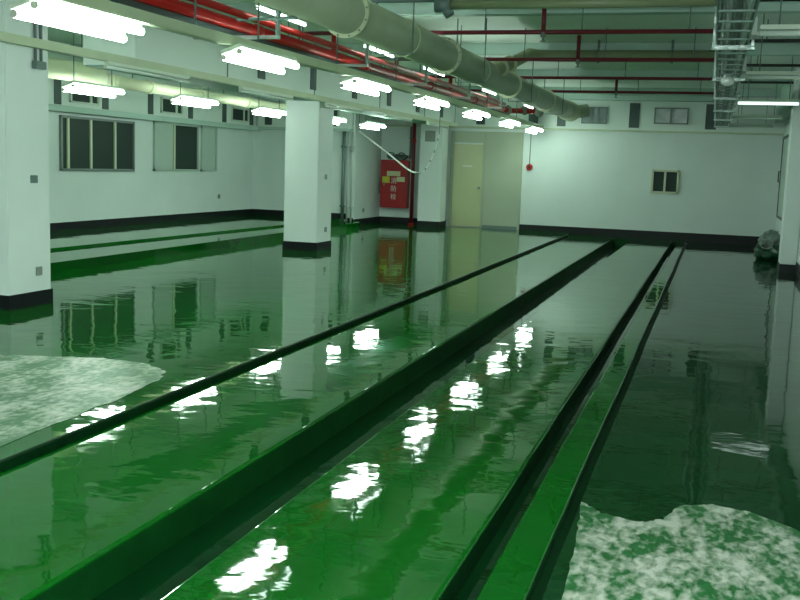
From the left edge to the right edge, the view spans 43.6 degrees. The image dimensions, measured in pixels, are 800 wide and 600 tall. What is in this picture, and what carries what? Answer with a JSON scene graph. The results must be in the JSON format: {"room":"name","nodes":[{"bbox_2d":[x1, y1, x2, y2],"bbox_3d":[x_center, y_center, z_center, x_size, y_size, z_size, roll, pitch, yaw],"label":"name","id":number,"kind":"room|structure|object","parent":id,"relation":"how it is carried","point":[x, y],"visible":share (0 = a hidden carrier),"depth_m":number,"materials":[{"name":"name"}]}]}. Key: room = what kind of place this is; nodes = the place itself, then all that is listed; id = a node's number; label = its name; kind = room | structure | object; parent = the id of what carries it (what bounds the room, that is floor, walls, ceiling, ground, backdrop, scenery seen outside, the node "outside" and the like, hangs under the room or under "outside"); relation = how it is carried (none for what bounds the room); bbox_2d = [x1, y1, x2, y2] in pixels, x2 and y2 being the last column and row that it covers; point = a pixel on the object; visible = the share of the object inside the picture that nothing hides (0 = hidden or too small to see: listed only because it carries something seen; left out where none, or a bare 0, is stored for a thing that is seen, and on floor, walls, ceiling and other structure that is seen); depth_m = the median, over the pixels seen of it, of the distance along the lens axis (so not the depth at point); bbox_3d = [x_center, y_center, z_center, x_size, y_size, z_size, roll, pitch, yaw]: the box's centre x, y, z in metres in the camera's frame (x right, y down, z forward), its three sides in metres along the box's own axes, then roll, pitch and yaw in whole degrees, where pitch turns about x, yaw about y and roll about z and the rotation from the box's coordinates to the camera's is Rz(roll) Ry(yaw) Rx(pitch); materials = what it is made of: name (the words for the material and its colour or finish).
{"room":"empty industrial basement","nodes":[
{"label":"empty industrial basement","id":0,"kind":"room"},
{"bbox_2d":[48,40,252,222],"bbox_3d":[-8.127,-2.098,13.018,0.200,3.900,28.300,4,8,17],"label":"wall","id":1,"kind":"structure","parent":0,"point":[141,192],"depth_m":21.38,"materials":[{"name":"paint"}]},
{"bbox_2d":[69,92,98,104],"bbox_3d":[-5.951,-3.869,18.869,0.040,0.330,0.900,4,8,17],"label":"window","id":2,"kind":"structure","parent":1,"relation":"in","point":[73,97],"depth_m":18.86,"materials":[{"name":"white"}]},
{"bbox_2d":[59,115,134,170],"bbox_3d":[-5.903,-3.046,19.627,0.050,1.020,2.470,4,8,17],"label":"window","id":3,"kind":"structure","parent":1,"relation":"in","point":[85,143],"depth_m":19.51,"materials":[{"name":"grey glass"}]},
{"bbox_2d":[50,209,251,230],"bbox_3d":[-6.160,-1.445,19.237,0.020,0.145,15.100,4,8,17],"label":"baseboard","id":4,"kind":"structure","parent":1,"relation":"attached to","point":[174,217],"depth_m":21.29,"materials":[{"name":"black paint"}]},
{"bbox_2d":[48,52,261,130],"bbox_3d":[-5.213,-4.318,21.221,0.250,1.020,10.100,4,8,17],"label":"ceiling beam","id":5,"kind":"structure","parent":1,"relation":"attached to","point":[137,105],"depth_m":20.84,"materials":[{"name":"paint"}]},
{"bbox_2d":[160,97,182,114],"bbox_3d":[-4.995,-4.246,21.900,0.040,0.330,0.900,4,8,17],"label":"window","id":6,"kind":"structure","parent":1,"relation":"in","point":[166,106],"depth_m":21.81,"materials":[{"name":"white"}]},
{"bbox_2d":[153,121,198,170],"bbox_3d":[-5.009,-3.428,22.455,0.050,1.060,1.950,4,8,17],"label":"window","id":7,"kind":"structure","parent":1,"relation":"in","point":[175,145],"depth_m":22.37,"materials":[{"name":"grey glass"}]},
{"bbox_2d":[200,126,217,170],"bbox_3d":[-4.561,-3.604,23.875,0.050,1.060,0.750,4,8,17],"label":"window","id":8,"kind":"structure","parent":1,"relation":"in","point":[208,135],"depth_m":23.87,"materials":[{"name":"grey glass"}]},
{"bbox_2d":[231,107,248,122],"bbox_3d":[-4.003,-4.637,25.049,0.040,0.330,0.950,4,8,17],"label":"window","id":9,"kind":"structure","parent":1,"relation":"in","point":[237,114],"depth_m":25.05,"materials":[{"name":"white"}]},
{"bbox_2d":[83,0,452,123],"bbox_3d":[-1.229,-4.210,19.345,0.760,0.935,15.300,4,8,17],"label":"beam","id":10,"kind":"structure","parent":0,"point":[157,45],"depth_m":14.56,"materials":[{"name":"paint"}]},
{"bbox_2d":[252,96,381,220],"bbox_3d":[-2.259,-3.772,26.904,3.050,3.900,2.300,4,8,17],"label":"wall","id":11,"kind":"structure","parent":0,"point":[268,155],"depth_m":26.06,"materials":[{"name":"paint"}]},
{"bbox_2d":[252,209,352,220],"bbox_3d":[-2.562,-2.148,25.976,2.850,0.310,0.020,4,8,17],"label":"baseboard","id":12,"kind":"structure","parent":11,"relation":"attached to","point":[254,211],"depth_m":26.17,"materials":[{"name":"black paint"}]},
{"bbox_2d":[258,109,353,131],"bbox_3d":[-2.430,-4.632,25.531,2.600,0.600,0.200,4,8,17],"label":"trim","id":13,"kind":"structure","parent":11,"relation":"attached to","point":[264,122],"depth_m":25.66,"materials":[{"name":"paint"}]},
{"bbox_2d":[339,131,346,220],"bbox_3d":[-1.438,-3.147,25.442,0.135,2.250,0.125,4,8,17],"label":"conduit","id":14,"kind":"object","parent":11,"relation":"attached to","point":[343,146],"visible":1,"depth_m":25.40,"materials":[{"name":"grey"}]},
{"bbox_2d":[345,132,350,220],"bbox_3d":[-1.323,-3.138,25.410,0.066,2.250,0.120,4,8,17],"label":"conduit","id":15,"kind":"object","parent":11,"relation":"attached to","point":[348,146],"visible":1,"depth_m":25.37,"materials":[{"name":"grey"}]},
{"bbox_2d":[349,132,354,220],"bbox_3d":[-1.218,-3.130,25.378,0.076,2.250,0.120,4,8,17],"label":"conduit","id":16,"kind":"object","parent":11,"relation":"attached to","point":[352,146],"visible":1,"depth_m":25.33,"materials":[{"name":"grey metal"}]},
{"bbox_2d":[0,223,799,599],"bbox_3d":[-1.517,-0.002,12.356,13.500,0.215,30.500,4,8,17],"label":"floor","id":17,"kind":"structure","parent":0,"point":[390,411],"depth_m":6.71,"materials":[{"name":"green paint"}]},
{"bbox_2d":[0,0,52,310],"bbox_3d":[-4.117,-1.742,10.309,0.704,3.600,0.704,4,8,17],"label":"column","id":18,"kind":"structure","parent":17,"relation":"on","point":[25,274],"depth_m":10.17,"materials":[{"name":"paint"}]},
{"bbox_2d":[30,175,37,182],"bbox_3d":[-3.783,-1.250,10.339,0.012,0.080,0.110,4,8,17],"label":"outlet plate","id":19,"kind":"object","parent":18,"relation":"attached to","point":[33,178],"depth_m":10.33,"materials":[{"name":"grey"}]},
{"bbox_2d":[36,266,41,275],"bbox_3d":[-3.798,-0.306,10.525,0.012,0.090,0.100,4,8,17],"label":"outlet plate","id":20,"kind":"object","parent":18,"relation":"attached to","point":[38,268],"depth_m":10.52,"materials":[{"name":"grey plastic"}]},
{"bbox_2d":[32,22,46,69],"bbox_3d":[-3.679,-2.940,10.175,0.060,1.160,0.170,4,8,17],"label":"conduit","id":21,"kind":"object","parent":18,"relation":"attached to","point":[40,64],"visible":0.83,"depth_m":10.20,"materials":[{"name":"grey metal"}]},
{"bbox_2d":[0,355,165,446],"bbox_3d":[-3.670,0.622,6.374,3.407,0.003,3.758,4,8,17],"label":"speckled patch","id":22,"kind":"object","parent":17,"relation":"on","point":[37,393],"visible":1,"depth_m":6.91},
{"bbox_2d":[50,214,359,272],"bbox_3d":[-4.659,-1.176,18.797,3.180,0.165,15.100,4,8,17],"label":"raised platform","id":23,"kind":"object","parent":17,"relation":"on","point":[71,249],"visible":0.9,"depth_m":18.03,"materials":[{"name":"green paint"}]},
{"bbox_2d":[282,101,333,250],"bbox_3d":[-1.655,-2.729,18.237,0.674,3.600,0.724,4,8,17],"label":"column","id":24,"kind":"structure","parent":17,"relation":"on","point":[309,124],"depth_m":18.01,"materials":[{"name":"paint"}]},
{"bbox_2d":[408,123,415,224],"bbox_3d":[0.358,-3.813,26.760,0.156,3.600,0.160,4,8,17],"label":"standpipe","id":25,"kind":"object","parent":17,"relation":"on","point":[414,124],"visible":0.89,"depth_m":26.78,"materials":[{"name":"red metal"}]},
{"bbox_2d":[417,124,448,226],"bbox_3d":[0.889,-3.744,26.390,0.624,3.600,0.624,4,8,17],"label":"column","id":26,"kind":"structure","parent":17,"relation":"on","point":[432,182],"depth_m":26.20,"materials":[{"name":"paint"}]},
{"bbox_2d":[425,131,435,141],"bbox_3d":[0.789,-4.265,26.034,0.280,0.280,0.012,4,8,17],"label":"vent grille","id":27,"kind":"object","parent":26,"relation":"attached to","point":[430,136],"depth_m":26.03,"materials":[{"name":"grey metal"}]},
{"bbox_2d":[561,501,799,599],"bbox_3d":[1.581,1.192,4.045,1.888,0.003,2.091,4,8,17],"label":"speckled patch","id":28,"kind":"object","parent":17,"relation":"on","point":[709,551],"visible":1,"depth_m":4.40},
{"bbox_2d":[754,229,779,260],"bbox_3d":[7.612,-1.126,20.605,0.602,0.662,0.881,4,8,17],"label":"heap","id":29,"kind":"object","parent":17,"relation":"on","point":[767,248],"visible":0.89,"depth_m":20.40,"materials":[{"name":"grey"}]},
{"bbox_2d":[777,62,799,272],"bbox_3d":[7.060,-2.338,17.862,0.294,3.670,0.624,4,8,17],"label":"column","id":30,"kind":"structure","parent":17,"relation":"on","point":[790,225],"depth_m":17.68,"materials":[{"name":"paint"}]},
{"bbox_2d":[47,0,799,101],"bbox_3d":[-1.433,-3.646,11.719,13.500,0.420,30.600,4,8,17],"label":"ceiling","id":31,"kind":"structure","parent":0,"point":[425,16],"depth_m":15.50,"materials":[{"name":"paint"}]},
{"bbox_2d":[61,31,124,97],"bbox_3d":[-4.510,-3.597,14.727,0.237,1.137,1.294,4,8,17],"label":"lamp","id":32,"kind":"object","parent":31,"relation":"hanging from","point":[80,87],"visible":0.9,"depth_m":14.65,"materials":[{"name":"white plastic"}]},
{"bbox_2d":[48,57,285,109],"bbox_3d":[-3.253,-4.004,17.422,1.750,0.967,13.600,4,8,17],"label":"pipe","id":33,"kind":"object","parent":31,"relation":"hanging from","point":[59,69],"visible":0.67,"depth_m":16.25,"materials":[{"name":"grey metal"}]},
{"bbox_2d":[170,83,218,107],"bbox_3d":[-3.459,-3.855,16.898,0.237,1.137,1.294,4,8,17],"label":"lamp","id":34,"kind":"object","parent":31,"relation":"hanging from","point":[182,99],"visible":0.94,"depth_m":16.84,"materials":[{"name":"grey"}]},
{"bbox_2d":[0,31,457,126],"bbox_3d":[-1.773,-3.751,15.930,0.080,0.965,22.000,4,8,17],"label":"rail","id":35,"kind":"object","parent":31,"relation":"hanging from","point":[5,37],"visible":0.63,"depth_m":12.67,"materials":[{"name":"metal"}]},
{"bbox_2d":[103,61,189,82],"bbox_3d":[-3.023,-2.751,12.093,0.060,0.084,1.894,4,8,17],"label":"lamp","id":36,"kind":"object","parent":35,"relation":"attached to","point":[148,72],"visible":1,"depth_m":11.96,"materials":[{"name":"white"}]},
{"bbox_2d":[238,86,292,100],"bbox_3d":[-2.023,-3.145,15.266,0.060,0.084,1.894,4,8,17],"label":"lamp","id":37,"kind":"object","parent":35,"relation":"attached to","point":[250,90],"visible":1,"depth_m":15.13,"materials":[{"name":"white"}]},
{"bbox_2d":[325,102,362,112],"bbox_3d":[-1.022,-3.540,18.439,0.060,0.084,1.894,4,8,17],"label":"lamp","id":38,"kind":"object","parent":35,"relation":"attached to","point":[340,107],"visible":1,"depth_m":18.34,"materials":[{"name":"white"}]},
{"bbox_2d":[384,114,412,121],"bbox_3d":[-0.022,-3.934,21.612,0.060,0.084,1.894,4,8,17],"label":"lamp","id":39,"kind":"object","parent":35,"relation":"attached to","point":[396,117],"visible":1,"depth_m":21.50,"materials":[{"name":"white metal"}]},
{"bbox_2d":[426,122,448,127],"bbox_3d":[0.933,-4.311,24.642,0.060,0.084,1.894,4,8,17],"label":"lamp","id":40,"kind":"object","parent":35,"relation":"attached to","point":[428,123],"visible":1,"depth_m":24.49,"materials":[{"name":"white"}]},
{"bbox_2d":[193,9,280,39],"bbox_3d":[-1.645,-3.036,10.066,0.950,0.800,0.060,4,8,17],"label":"hanger","id":41,"kind":"object","parent":31,"relation":"hanging from","point":[277,35],"visible":0.54,"depth_m":9.98,"materials":[{"name":"grey metal"}]},
{"bbox_2d":[233,16,297,20],"bbox_3d":[-2.045,-3.110,10.024,2.214,0.670,0.040,4,8,17],"label":"conduit","id":42,"kind":"object","parent":31,"relation":"hanging from","point":[273,18],"visible":0.32,"depth_m":9.81,"materials":[{"name":"metal"}]},
{"bbox_2d":[251,100,285,117],"bbox_3d":[-2.571,-4.214,19.783,0.237,1.137,1.294,4,8,17],"label":"lamp","id":43,"kind":"object","parent":31,"relation":"hanging from","point":[260,110],"visible":0.76,"depth_m":19.71,"materials":[{"name":"grey plastic"}]},
{"bbox_2d":[255,2,306,26],"bbox_3d":[-1.211,-3.189,10.332,0.060,0.539,1.244,4,8,17],"label":"batten","id":44,"kind":"object","parent":31,"relation":"hanging from","point":[267,9],"visible":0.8,"depth_m":10.14,"materials":[{"name":"white plastic"}]},
{"bbox_2d":[53,0,543,128],"bbox_3d":[0.386,-3.584,15.270,0.238,0.970,22.002,4,8,17],"label":"pipe","id":45,"kind":"object","parent":31,"relation":"hanging from","point":[106,7],"visible":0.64,"depth_m":9.11,"materials":[{"name":"metal"}]},
{"bbox_2d":[10,0,145,42],"bbox_3d":[-2.328,-2.053,7.331,0.236,0.162,1.344,4,8,17],"label":"lamp","id":46,"kind":"object","parent":45,"relation":"attached to","point":[51,13],"visible":0.99,"depth_m":7.20,"materials":[{"name":"white plastic"}]},
{"bbox_2d":[10,9,18,17],"bbox_3d":[-2.596,-1.929,6.733,0.054,0.054,0.022,4,8,17],"label":"socket","id":47,"kind":"object","parent":46,"relation":"attached to","point":[14,13],"depth_m":6.73,"materials":[{"name":"grey plastic"}]},
{"bbox_2d":[30,0,38,8],"bbox_3d":[-2.441,-1.972,6.679,0.054,0.054,0.022,4,8,17],"label":"socket","id":48,"kind":"object","parent":46,"relation":"attached to","point":[34,4],"depth_m":6.67,"materials":[{"name":"grey plastic"}]},
{"bbox_2d":[220,43,299,73],"bbox_3d":[-1.349,-2.349,9.773,0.236,0.162,1.344,4,8,17],"label":"lamp","id":49,"kind":"object","parent":45,"relation":"attached to","point":[241,54],"visible":1,"depth_m":9.61,"materials":[{"name":"white plastic"}]},
{"bbox_2d":[221,54,226,60],"bbox_3d":[-1.617,-2.225,9.175,0.054,0.054,0.022,4,8,17],"label":"socket","id":50,"kind":"object","parent":49,"relation":"attached to","point":[223,56],"depth_m":9.17,"materials":[{"name":"grey"}]},
{"bbox_2d":[237,48,242,53],"bbox_3d":[-1.462,-2.268,9.121,0.054,0.054,0.022,4,8,17],"label":"socket","id":51,"kind":"object","parent":49,"relation":"attached to","point":[239,50],"depth_m":9.11,"materials":[{"name":"grey"}]},
{"bbox_2d":[339,75,390,95],"bbox_3d":[-0.428,-2.703,12.628,0.237,0.162,1.344,4,8,17],"label":"lamp","id":52,"kind":"object","parent":45,"relation":"attached to","point":[356,83],"visible":1,"depth_m":12.44,"materials":[{"name":"white"}]},
{"bbox_2d":[412,94,449,109],"bbox_3d":[0.486,-3.055,15.463,0.237,0.162,1.344,4,8,17],"label":"lamp","id":53,"kind":"object","parent":45,"relation":"attached to","point":[428,101],"visible":1,"depth_m":15.27,"materials":[{"name":"white plastic"}]},
{"bbox_2d":[462,108,489,119],"bbox_3d":[1.402,-3.421,18.402,0.237,0.162,1.344,4,8,17],"label":"lamp","id":54,"kind":"object","parent":45,"relation":"attached to","point":[474,113],"visible":1,"depth_m":18.18,"materials":[{"name":"white plastic"}]},
{"bbox_2d":[498,118,520,127],"bbox_3d":[2.359,-3.812,21.536,0.236,0.162,1.344,4,8,17],"label":"lamp","id":55,"kind":"object","parent":45,"relation":"attached to","point":[508,122],"visible":1,"depth_m":21.30,"materials":[{"name":"white"}]},
{"bbox_2d":[525,125,542,133],"bbox_3d":[3.317,-4.217,24.774,0.237,0.162,1.344,4,8,17],"label":"lamp","id":56,"kind":"object","parent":45,"relation":"attached to","point":[531,129],"visible":1,"depth_m":24.50,"materials":[{"name":"white"}]},
{"bbox_2d":[133,0,490,106],"bbox_3d":[-0.637,-3.535,13.699,0.064,0.716,18.400,4,8,17],"label":"pipe","id":57,"kind":"object","parent":31,"relation":"hanging from","point":[133,0],"visible":0.02,"depth_m":11.21,"materials":[{"name":"red metal"}]},
{"bbox_2d":[137,0,505,110],"bbox_3d":[-0.436,-3.523,13.742,0.136,0.738,18.600,4,8,17],"label":"pipe","id":58,"kind":"object","parent":31,"relation":"hanging from","point":[178,6],"visible":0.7,"depth_m":11.28,"materials":[{"name":"red metal"}]},
{"bbox_2d":[298,25,369,66],"bbox_3d":[-0.838,-3.354,12.623,0.950,0.800,0.060,4,8,17],"label":"hanger","id":59,"kind":"object","parent":31,"relation":"hanging from","point":[366,64],"visible":0.24,"depth_m":12.54,"materials":[{"name":"grey"}]},
{"bbox_2d":[333,114,346,124],"bbox_3d":[-1.447,-4.337,21.166,0.237,1.187,1.294,4,8,17],"label":"lamp","id":60,"kind":"object","parent":31,"relation":"hanging from","point":[336,119],"visible":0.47,"depth_m":21.53,"materials":[{"name":"grey plastic"}]},
{"bbox_2d":[188,0,505,105],"bbox_3d":[-0.381,-3.527,13.408,0.072,0.635,18.000,4,8,17],"label":"pipe","id":61,"kind":"object","parent":31,"relation":"hanging from","point":[212,4],"visible":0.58,"depth_m":11.79,"materials":[{"name":"red metal"}]},
{"bbox_2d":[359,116,385,129],"bbox_3d":[-0.619,-4.575,23.198,0.237,1.202,1.294,4,8,17],"label":"lamp","id":62,"kind":"object","parent":31,"relation":"hanging from","point":[367,124],"visible":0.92,"depth_m":23.08,"materials":[{"name":"grey plastic"}]},
{"bbox_2d":[362,42,393,57],"bbox_3d":[-0.270,-3.570,13.315,0.060,0.539,1.244,4,8,17],"label":"batten","id":63,"kind":"object","parent":31,"relation":"hanging from","point":[379,50],"visible":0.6,"depth_m":13.27,"materials":[{"name":"grey plastic"}]},
{"bbox_2d":[369,49,427,84],"bbox_3d":[-0.032,-3.672,15.180,0.950,0.800,0.060,4,8,17],"label":"hanger","id":64,"kind":"object","parent":31,"relation":"hanging from","point":[426,67],"visible":0.24,"depth_m":15.09,"materials":[{"name":"grey metal"}]},
{"bbox_2d":[359,85,441,173],"bbox_3d":[-0.028,-4.265,24.819,2.117,2.206,0.044,4,8,17],"label":"cord","id":65,"kind":"object","parent":31,"relation":"hanging from","point":[363,134],"visible":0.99,"depth_m":24.90,"materials":[{"name":"white plastic"}]},
{"bbox_2d":[361,25,461,59],"bbox_3d":[-0.637,-3.748,14.728,3.164,0.570,0.040,4,8,17],"label":"conduit","id":66,"kind":"object","parent":31,"relation":"hanging from","point":[390,58],"visible":0.2,"depth_m":14.55,"materials":[{"name":"metal"}]},
{"bbox_2d":[419,64,470,98],"bbox_3d":[0.804,-4.002,17.832,0.950,0.800,0.060,4,8,17],"label":"hanger","id":67,"kind":"object","parent":31,"relation":"hanging from","point":[469,87],"visible":0.24,"depth_m":17.75,"materials":[{"name":"grey"}]},
{"bbox_2d":[456,90,502,108],"bbox_3d":[1.640,-4.332,20.484,0.950,0.800,0.060,4,8,17],"label":"hanger","id":68,"kind":"object","parent":31,"relation":"hanging from","point":[501,101],"visible":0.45,"depth_m":20.41,"materials":[{"name":"grey metal"}]},
{"bbox_2d":[253,0,719,121],"bbox_3d":[2.594,-3.350,13.778,3.475,0.879,20.436,4,8,17],"label":"ventilation duct","id":69,"kind":"object","parent":31,"relation":"hanging from","point":[365,21],"visible":0.98,"depth_m":11.80,"materials":[{"name":"grey metal"}]},
{"bbox_2d":[481,87,495,94],"bbox_3d":[1.775,-4.377,19.802,0.060,0.539,1.244,4,8,17],"label":"lamp","id":70,"kind":"object","parent":31,"relation":"hanging from","point":[482,88],"visible":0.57,"depth_m":19.73,"materials":[{"name":"white"}]},
{"bbox_2d":[292,7,716,50],"bbox_3d":[1.089,-3.257,11.922,5.150,0.670,0.070,4,8,17],"label":"branch","id":71,"kind":"object","parent":31,"relation":"hanging from","point":[543,31],"visible":0.78,"depth_m":11.70,"materials":[{"name":"red paint"}]},
{"bbox_2d":[503,104,542,116],"bbox_3d":[2.728,-4.635,23.008,1.202,0.801,0.518,-2,9,-28],"label":"valve group","id":72,"kind":"object","parent":31,"relation":"hanging from","point":[524,110],"visible":0.79,"depth_m":23.14,"materials":[{"name":"red paint"}]},
{"bbox_2d":[360,27,713,71],"bbox_3d":[1.865,-3.563,14.384,5.150,0.670,0.070,4,8,17],"label":"branch","id":73,"kind":"object","parent":31,"relation":"hanging from","point":[577,59],"visible":0.78,"depth_m":14.13,"materials":[{"name":"red paint"}]},
{"bbox_2d":[370,0,716,18],"bbox_3d":[0.837,-2.979,9.502,4.220,0.589,0.140,4,8,17],"label":"pipe","id":74,"kind":"object","parent":31,"relation":"hanging from","point":[446,7],"visible":0.88,"depth_m":9.33,"materials":[{"name":"metal"}]},
{"bbox_2d":[428,62,712,88],"bbox_3d":[2.836,-3.946,17.462,5.150,0.670,0.060,4,8,17],"label":"branch","id":75,"kind":"object","parent":31,"relation":"hanging from","point":[450,77],"visible":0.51,"depth_m":17.23,"materials":[{"name":"red paint"}]},
{"bbox_2d":[471,80,713,100],"bbox_3d":[3.746,-4.306,20.351,5.150,0.670,0.070,4,8,17],"label":"branch","id":76,"kind":"object","parent":31,"relation":"hanging from","point":[616,91],"visible":0.66,"depth_m":20.12,"materials":[{"name":"red paint"}]},
{"bbox_2d":[718,0,746,121],"bbox_3d":[4.657,-3.397,14.211,0.184,0.760,20.503,4,8,17],"label":"cables","id":77,"kind":"object","parent":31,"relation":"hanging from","point":[739,2],"visible":0.18,"depth_m":8.95,"materials":[{"name":"silver metal"}]},
{"bbox_2d":[711,0,759,127],"bbox_3d":[4.746,-3.363,14.451,0.365,0.885,21.000,4,8,17],"label":"cable tray","id":78,"kind":"object","parent":31,"relation":"hanging from","point":[751,32],"visible":0.95,"depth_m":9.51,"materials":[{"name":"metal"}]},
{"bbox_2d":[721,75,733,85],"bbox_3d":[3.793,-2.539,11.581,0.150,0.127,0.150,4,8,17],"label":"round fitting","id":79,"kind":"object","parent":78,"relation":"attached to","point":[727,80],"visible":1,"depth_m":11.53,"materials":[{"name":"white plastic"}]},
{"bbox_2d":[730,97,772,127],"bbox_3d":[8.434,-4.546,23.912,0.984,0.823,0.060,4,8,17],"label":"lamp","id":80,"kind":"object","parent":31,"relation":"hanging from","point":[737,124],"visible":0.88,"depth_m":23.95,"materials":[{"name":"white"}]},
{"bbox_2d":[732,83,782,119],"bbox_3d":[7.329,-4.110,20.407,0.984,0.823,0.060,4,8,17],"label":"lamp","id":81,"kind":"object","parent":31,"relation":"hanging from","point":[736,116],"visible":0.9,"depth_m":20.44,"materials":[{"name":"white metal"}]},
{"bbox_2d":[740,67,793,83],"bbox_3d":[6.750,-4.123,18.371,1.000,0.292,0.044,4,8,17],"label":"conduit","id":82,"kind":"object","parent":31,"relation":"hanging from","point":[751,82],"visible":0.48,"depth_m":18.37,"materials":[{"name":"black metal"}]},
{"bbox_2d":[736,56,799,104],"bbox_3d":[6.045,-3.604,16.335,0.984,0.823,0.060,4,8,17],"label":"lamp","id":83,"kind":"object","parent":31,"relation":"hanging from","point":[789,101],"visible":0.8,"depth_m":16.36,"materials":[{"name":"white plastic"}]},
{"bbox_2d":[745,14,799,79],"bbox_3d":[4.691,-3.061,11.972,1.024,0.823,0.060,4,8,17],"label":"lamp","id":84,"kind":"object","parent":31,"relation":"hanging from","point":[794,75],"visible":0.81,"depth_m":12.06,"materials":[{"name":"white metal"}]},
{"bbox_2d":[746,56,799,66],"bbox_3d":[5.854,-3.770,15.530,1.000,0.292,0.044,4,8,17],"label":"conduit","id":85,"kind":"object","parent":31,"relation":"hanging from","point":[757,64],"visible":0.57,"depth_m":15.55,"materials":[{"name":"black metal"}]},
{"bbox_2d":[749,19,799,42],"bbox_3d":[4.958,-3.417,12.688,1.000,0.292,0.044,4,8,17],"label":"conduit","id":86,"kind":"object","parent":31,"relation":"hanging from","point":[766,40],"visible":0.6,"depth_m":12.74,"materials":[{"name":"black metal"}]},
{"bbox_2d":[757,0,799,35],"bbox_3d":[3.512,-2.595,8.231,1.024,0.823,0.060,4,8,17],"label":"lamp","id":87,"kind":"object","parent":31,"relation":"hanging from","point":[779,29],"visible":1,"depth_m":8.36,"materials":[{"name":"white"}]},
{"bbox_2d":[760,0,799,1],"bbox_3d":[4.003,-3.040,9.658,1.000,0.292,0.044,4,8,17],"label":"conduit","id":88,"kind":"object","parent":31,"relation":"hanging from","point":[760,0],"visible":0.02,"depth_m":9.76,"materials":[{"name":"black plastic"}]},
{"bbox_3d":[-2.406,-2.736,7.651,0.950,0.800,0.060,4,8,17],"label":"hanger","id":89,"kind":"object","parent":31,"relation":"hanging from","visible":0},
{"bbox_2d":[109,0,504,113],"bbox_3d":[-0.607,-3.210,14.152,0.360,0.050,19.200,4,8,17],"label":"pipe","id":90,"kind":"object","parent":89,"relation":"on","point":[131,3],"visible":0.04,"depth_m":9.83,"materials":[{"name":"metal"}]},
{"bbox_2d":[379,97,782,243],"bbox_3d":[4.397,-3.411,25.959,10.650,3.900,0.200,4,8,17],"label":"wall","id":91,"kind":"structure","parent":0,"point":[728,184],"depth_m":25.37,"materials":[{"name":"paint"}]},
{"bbox_2d":[380,159,410,207],"bbox_3d":[-0.139,-3.154,27.170,0.770,1.290,0.275,4,8,17],"label":"cabinet","id":92,"kind":"object","parent":91,"relation":"attached to","point":[395,179],"visible":1,"depth_m":27.05,"materials":[{"name":"red metal"}]},
{"bbox_2d":[387,152,408,159],"bbox_3d":[-0.049,-3.890,27.052,0.598,0.220,0.248,4,8,17],"label":"bundle","id":93,"kind":"object","parent":92,"relation":"on","point":[399,156],"visible":0.91,"depth_m":26.97,"materials":[{"name":"grey metal"}]},
{"bbox_2d":[353,216,445,225],"bbox_3d":[0.014,-2.029,26.288,1.900,0.170,2.120,4,8,17],"label":"baseboard","id":94,"kind":"structure","parent":91,"relation":"attached to","point":[379,219],"depth_m":27.33,"materials":[{"name":"black paint"}]},
{"bbox_2d":[409,127,411,158],"bbox_3d":[0.294,-4.236,26.996,0.080,0.870,0.090,4,8,17],"label":"conduit","id":95,"kind":"object","parent":91,"relation":"attached to","point":[410,138],"visible":0.85,"depth_m":26.96,"materials":[{"name":"grey metal"}]},
{"bbox_2d":[448,131,523,229],"bbox_3d":[2.253,-3.176,26.499,1.940,2.540,0.113,4,8,17],"label":"partition wall","id":96,"kind":"structure","parent":91,"relation":"in","point":[485,183],"depth_m":26.52,"materials":[{"name":"beige"}]},
{"bbox_2d":[526,133,532,169],"bbox_3d":[3.396,-3.909,26.075,0.170,1.055,0.060,4,8,17],"label":"fire alarm","id":97,"kind":"object","parent":91,"relation":"attached to","point":[529,166],"visible":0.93,"depth_m":26.11,"materials":[{"name":"red paint"}]},
{"bbox_2d":[381,99,784,135],"bbox_3d":[4.390,-4.737,25.606,10.250,0.780,0.160,4,8,17],"label":"beam","id":98,"kind":"structure","parent":91,"relation":"attached to","point":[622,116],"depth_m":25.09,"materials":[{"name":"paint"}]},
{"bbox_2d":[581,107,607,123],"bbox_3d":[4.933,-4.689,25.388,0.640,0.420,0.060,4,8,17],"label":"window","id":99,"kind":"structure","parent":91,"relation":"in","point":[598,115],"depth_m":25.37,"materials":[{"name":"grey glass"}]},
{"bbox_2d":[519,224,758,244],"bbox_3d":[6.173,-1.661,25.501,6.340,0.220,0.020,4,8,17],"label":"baseboard","id":100,"kind":"structure","parent":91,"relation":"attached to","point":[688,237],"depth_m":25.42,"materials":[{"name":"black paint"}]},
{"bbox_2d":[650,169,679,193],"bbox_3d":[6.667,-2.976,25.160,0.670,0.590,0.060,4,8,17],"label":"window","id":101,"kind":"structure","parent":91,"relation":"in","point":[662,181],"depth_m":25.16,"materials":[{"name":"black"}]},
{"bbox_2d":[654,107,688,124],"bbox_3d":[6.736,-4.571,24.834,0.820,0.400,0.060,4,8,17],"label":"window","id":102,"kind":"structure","parent":91,"relation":"in","point":[661,115],"depth_m":24.83,"materials":[{"name":"grey glass"}]},
{"bbox_2d":[775,119,799,264],"bbox_3d":[4.842,-1.240,10.040,0.200,3.900,30.200,4,8,17],"label":"wall","id":103,"kind":"structure","parent":0,"point":[787,123],"depth_m":22.86,"materials":[{"name":"paint"}]},
{"bbox_2d":[776,134,788,220],"bbox_3d":[8.566,-2.737,22.353,0.095,1.900,3.300,4,8,17],"label":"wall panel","id":104,"kind":"object","parent":103,"relation":"attached to","point":[781,180],"visible":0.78,"depth_m":23.15,"materials":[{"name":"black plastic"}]},
{"bbox_2d":[775,82,799,122],"bbox_3d":[6.041,-3.380,14.147,0.220,0.680,21.200,4,8,17],"label":"trim","id":105,"kind":"structure","parent":103,"relation":"attached to","point":[784,110],"depth_m":21.23,"materials":[{"name":"paint"}]},
{"bbox_2d":[795,262,799,278],"bbox_3d":[4.678,0.357,10.279,0.020,0.200,30.180,4,8,17],"label":"baseboard","id":106,"kind":"structure","parent":103,"relation":"attached to","point":[797,269],"depth_m":17.31,"materials":[{"name":"black paint"}]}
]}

